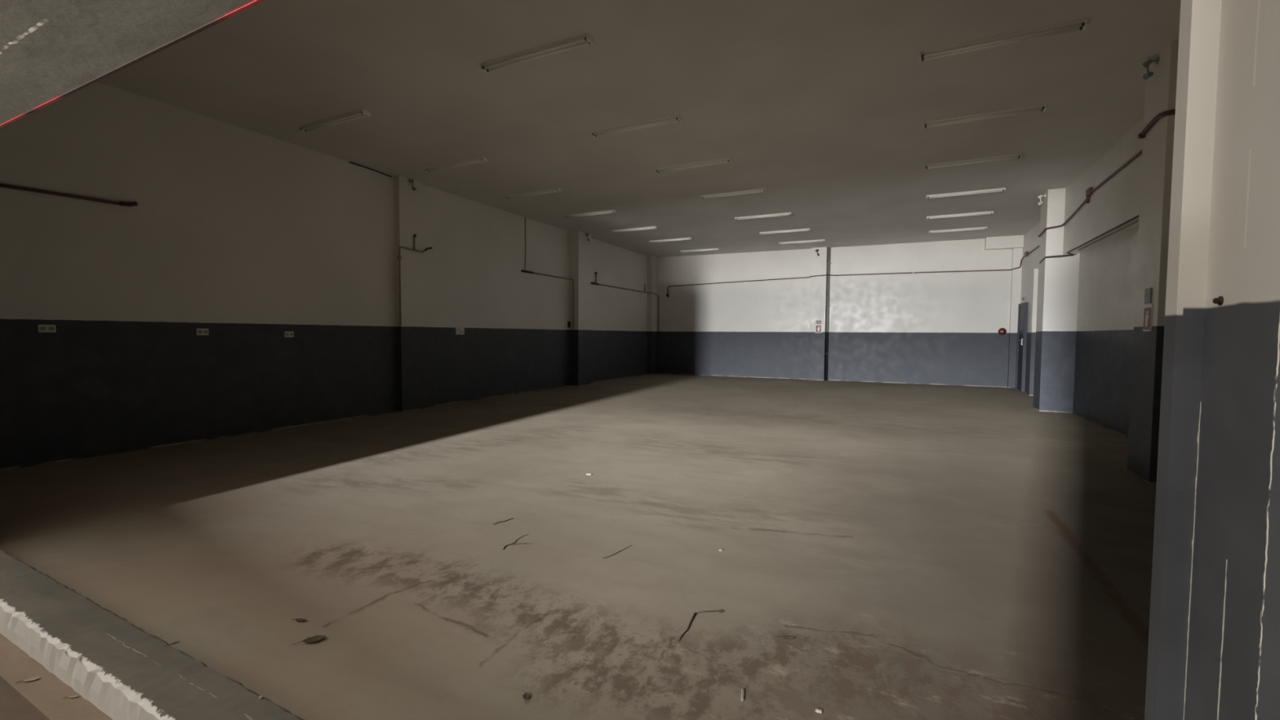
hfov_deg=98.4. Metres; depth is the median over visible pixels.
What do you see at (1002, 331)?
bell
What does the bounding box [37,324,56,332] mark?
wall outlet
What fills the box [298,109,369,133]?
ceiling light
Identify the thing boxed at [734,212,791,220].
ceiling light
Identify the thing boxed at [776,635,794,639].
dry leaf
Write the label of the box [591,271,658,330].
conduit
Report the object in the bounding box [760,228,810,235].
ceiling light
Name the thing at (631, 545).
twig
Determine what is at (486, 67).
ceiling light
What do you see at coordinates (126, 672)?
threshold
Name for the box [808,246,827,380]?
pillar
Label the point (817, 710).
chip
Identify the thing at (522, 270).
conduit
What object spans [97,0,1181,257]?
ceiling
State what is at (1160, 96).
pillar
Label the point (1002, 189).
ceiling light
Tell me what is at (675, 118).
ceiling light
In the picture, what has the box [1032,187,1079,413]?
pillar
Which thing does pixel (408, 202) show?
pillar
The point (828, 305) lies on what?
downpipe
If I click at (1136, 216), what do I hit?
cable
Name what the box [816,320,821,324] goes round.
wall plate
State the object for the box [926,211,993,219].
ceiling light
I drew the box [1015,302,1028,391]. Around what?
door frame
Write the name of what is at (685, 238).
ceiling light
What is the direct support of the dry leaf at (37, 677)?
on the ground at (46, 694)
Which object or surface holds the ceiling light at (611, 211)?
attached to the ceiling
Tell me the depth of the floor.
3.78 m
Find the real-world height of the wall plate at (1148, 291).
0.160 m
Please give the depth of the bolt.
0.78 m
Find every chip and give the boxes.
[741,688,743,701]
[815,708,822,713]
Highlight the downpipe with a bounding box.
[825,247,831,380]
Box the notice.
[455,326,464,334]
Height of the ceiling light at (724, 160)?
0.058 m
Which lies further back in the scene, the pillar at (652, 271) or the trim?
the pillar at (652, 271)
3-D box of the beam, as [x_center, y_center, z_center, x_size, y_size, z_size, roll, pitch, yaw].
[10.677,-3.438,16.204,0.930,0.345,0.270,2,3,25]
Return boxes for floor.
[0,373,1155,719]
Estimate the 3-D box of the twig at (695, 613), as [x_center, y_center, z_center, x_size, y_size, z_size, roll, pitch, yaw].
[0.265,1.365,2.868,0.089,0.011,0.371,2,3,37]
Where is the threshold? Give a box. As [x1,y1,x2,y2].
[0,550,304,719]
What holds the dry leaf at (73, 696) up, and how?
on the ground at (46, 694)
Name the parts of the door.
panel, panel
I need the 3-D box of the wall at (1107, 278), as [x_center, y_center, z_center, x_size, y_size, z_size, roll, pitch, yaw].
[7.274,-1.029,7.832,0.200,4.430,18.850,2,3,25]
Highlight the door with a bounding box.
[1017,305,1023,390]
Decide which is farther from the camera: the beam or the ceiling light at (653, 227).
the beam
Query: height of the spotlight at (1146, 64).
0.226 m
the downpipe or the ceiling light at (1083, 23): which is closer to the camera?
the ceiling light at (1083, 23)
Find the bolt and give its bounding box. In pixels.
[1212,296,1223,305]
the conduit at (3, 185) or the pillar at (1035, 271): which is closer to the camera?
the conduit at (3, 185)
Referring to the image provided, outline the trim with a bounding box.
[0,0,266,128]
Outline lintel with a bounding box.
[0,0,254,124]
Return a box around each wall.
[0,81,648,471]
[657,238,1012,387]
[1020,222,1138,437]
[1062,117,1143,253]
[1144,0,1279,719]
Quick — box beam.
[984,235,1023,250]
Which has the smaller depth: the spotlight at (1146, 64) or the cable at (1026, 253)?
the spotlight at (1146, 64)
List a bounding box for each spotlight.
[408,178,416,191]
[1037,193,1045,204]
[1142,56,1159,79]
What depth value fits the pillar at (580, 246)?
15.92 m
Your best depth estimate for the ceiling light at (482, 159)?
9.49 m
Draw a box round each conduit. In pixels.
[0,183,137,206]
[397,234,431,325]
[521,269,573,328]
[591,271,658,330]
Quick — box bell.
[998,328,1006,334]
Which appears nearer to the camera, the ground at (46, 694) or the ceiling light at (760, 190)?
the ground at (46, 694)
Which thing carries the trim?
attached to the lintel
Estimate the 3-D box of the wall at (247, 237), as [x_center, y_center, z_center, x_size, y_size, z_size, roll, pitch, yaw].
[-3.483,-1.343,13.029,0.200,4.430,18.650,2,3,25]
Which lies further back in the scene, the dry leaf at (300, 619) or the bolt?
the dry leaf at (300, 619)
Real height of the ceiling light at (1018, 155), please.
0.058 m
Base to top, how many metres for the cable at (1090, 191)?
0.440 m
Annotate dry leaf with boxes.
[16,676,40,683]
[63,695,79,698]
[292,617,306,621]
[293,635,325,644]
[522,692,529,703]
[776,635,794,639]
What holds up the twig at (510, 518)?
on the floor
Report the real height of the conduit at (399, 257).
1.755 m
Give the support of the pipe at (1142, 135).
attached to the pillar at (1160, 96)
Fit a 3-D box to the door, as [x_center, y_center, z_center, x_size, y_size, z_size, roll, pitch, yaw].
[10.720,-0.344,15.597,0.142,2.370,0.730,2,3,25]
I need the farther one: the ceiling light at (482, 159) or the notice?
the notice
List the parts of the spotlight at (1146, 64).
arm, wall plate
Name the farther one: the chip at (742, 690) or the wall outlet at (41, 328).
the wall outlet at (41, 328)
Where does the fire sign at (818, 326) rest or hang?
attached to the pillar at (819, 263)
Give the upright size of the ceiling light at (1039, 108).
0.058 m
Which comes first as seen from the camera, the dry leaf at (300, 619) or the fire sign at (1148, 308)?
the dry leaf at (300, 619)
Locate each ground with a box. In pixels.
[0,633,112,719]
[0,678,46,719]
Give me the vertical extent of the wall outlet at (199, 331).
0.090 m
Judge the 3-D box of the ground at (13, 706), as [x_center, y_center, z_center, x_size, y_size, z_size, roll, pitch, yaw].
[-7.125,1.952,-7.929,22.000,0.238,23.429,2,3,25]
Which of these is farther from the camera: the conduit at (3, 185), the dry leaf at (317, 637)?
the conduit at (3, 185)
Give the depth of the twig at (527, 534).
3.91 m
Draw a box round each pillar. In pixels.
[394,174,425,412]
[569,231,591,386]
[647,255,657,374]
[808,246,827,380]
[1007,248,1022,387]
[1026,268,1038,395]
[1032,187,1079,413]
[1126,40,1178,484]
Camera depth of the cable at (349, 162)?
9.83 m
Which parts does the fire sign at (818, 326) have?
red panel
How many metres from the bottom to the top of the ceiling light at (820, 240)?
0.058 m
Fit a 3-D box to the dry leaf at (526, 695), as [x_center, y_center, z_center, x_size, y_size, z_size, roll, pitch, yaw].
[-0.467,1.386,2.266,0.032,0.007,0.064,0,3,-11]
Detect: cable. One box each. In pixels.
[349,161,391,177]
[524,217,525,269]
[666,244,1039,297]
[1038,149,1142,236]
[1039,214,1138,263]
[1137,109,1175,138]
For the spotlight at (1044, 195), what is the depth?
11.19 m
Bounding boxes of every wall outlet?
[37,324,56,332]
[195,328,208,335]
[284,331,293,337]
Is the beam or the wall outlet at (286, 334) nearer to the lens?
the wall outlet at (286, 334)
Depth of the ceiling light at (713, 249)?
19.00 m
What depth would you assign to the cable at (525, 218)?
13.93 m
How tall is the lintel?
1.760 m
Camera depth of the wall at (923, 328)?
18.15 m
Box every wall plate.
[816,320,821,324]
[1144,287,1152,303]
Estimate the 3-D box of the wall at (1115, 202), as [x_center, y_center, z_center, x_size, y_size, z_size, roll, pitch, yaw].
[7.289,-2.622,8.293,0.290,1.290,5.580,2,3,25]
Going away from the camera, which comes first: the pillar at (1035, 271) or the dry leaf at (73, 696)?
the dry leaf at (73, 696)
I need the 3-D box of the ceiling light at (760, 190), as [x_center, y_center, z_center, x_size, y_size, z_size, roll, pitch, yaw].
[1.913,-3.418,11.373,1.380,0.058,0.110,2,3,27]
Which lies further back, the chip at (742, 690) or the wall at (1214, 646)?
the chip at (742, 690)
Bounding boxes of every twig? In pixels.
[493,518,513,524]
[502,533,528,549]
[603,545,631,558]
[677,610,715,641]
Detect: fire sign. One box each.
[815,324,822,333]
[1142,303,1153,331]
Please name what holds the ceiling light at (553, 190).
attached to the ceiling
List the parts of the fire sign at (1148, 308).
red panel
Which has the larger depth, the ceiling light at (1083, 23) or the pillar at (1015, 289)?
the pillar at (1015, 289)
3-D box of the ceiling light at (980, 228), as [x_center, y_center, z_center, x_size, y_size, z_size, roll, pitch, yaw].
[8.673,-3.544,15.084,1.380,0.058,0.110,2,3,27]
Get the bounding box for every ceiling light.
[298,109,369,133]
[423,156,487,172]
[480,33,593,73]
[505,187,561,199]
[564,209,616,217]
[591,115,681,137]
[611,226,657,232]
[649,237,692,243]
[654,157,732,173]
[680,248,719,253]
[700,188,766,199]
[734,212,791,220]
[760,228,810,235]
[779,239,825,244]
[919,18,1087,62]
[923,103,1046,128]
[924,153,1022,169]
[926,187,1005,199]
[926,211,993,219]
[928,226,987,233]
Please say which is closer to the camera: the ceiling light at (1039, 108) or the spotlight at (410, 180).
the ceiling light at (1039, 108)

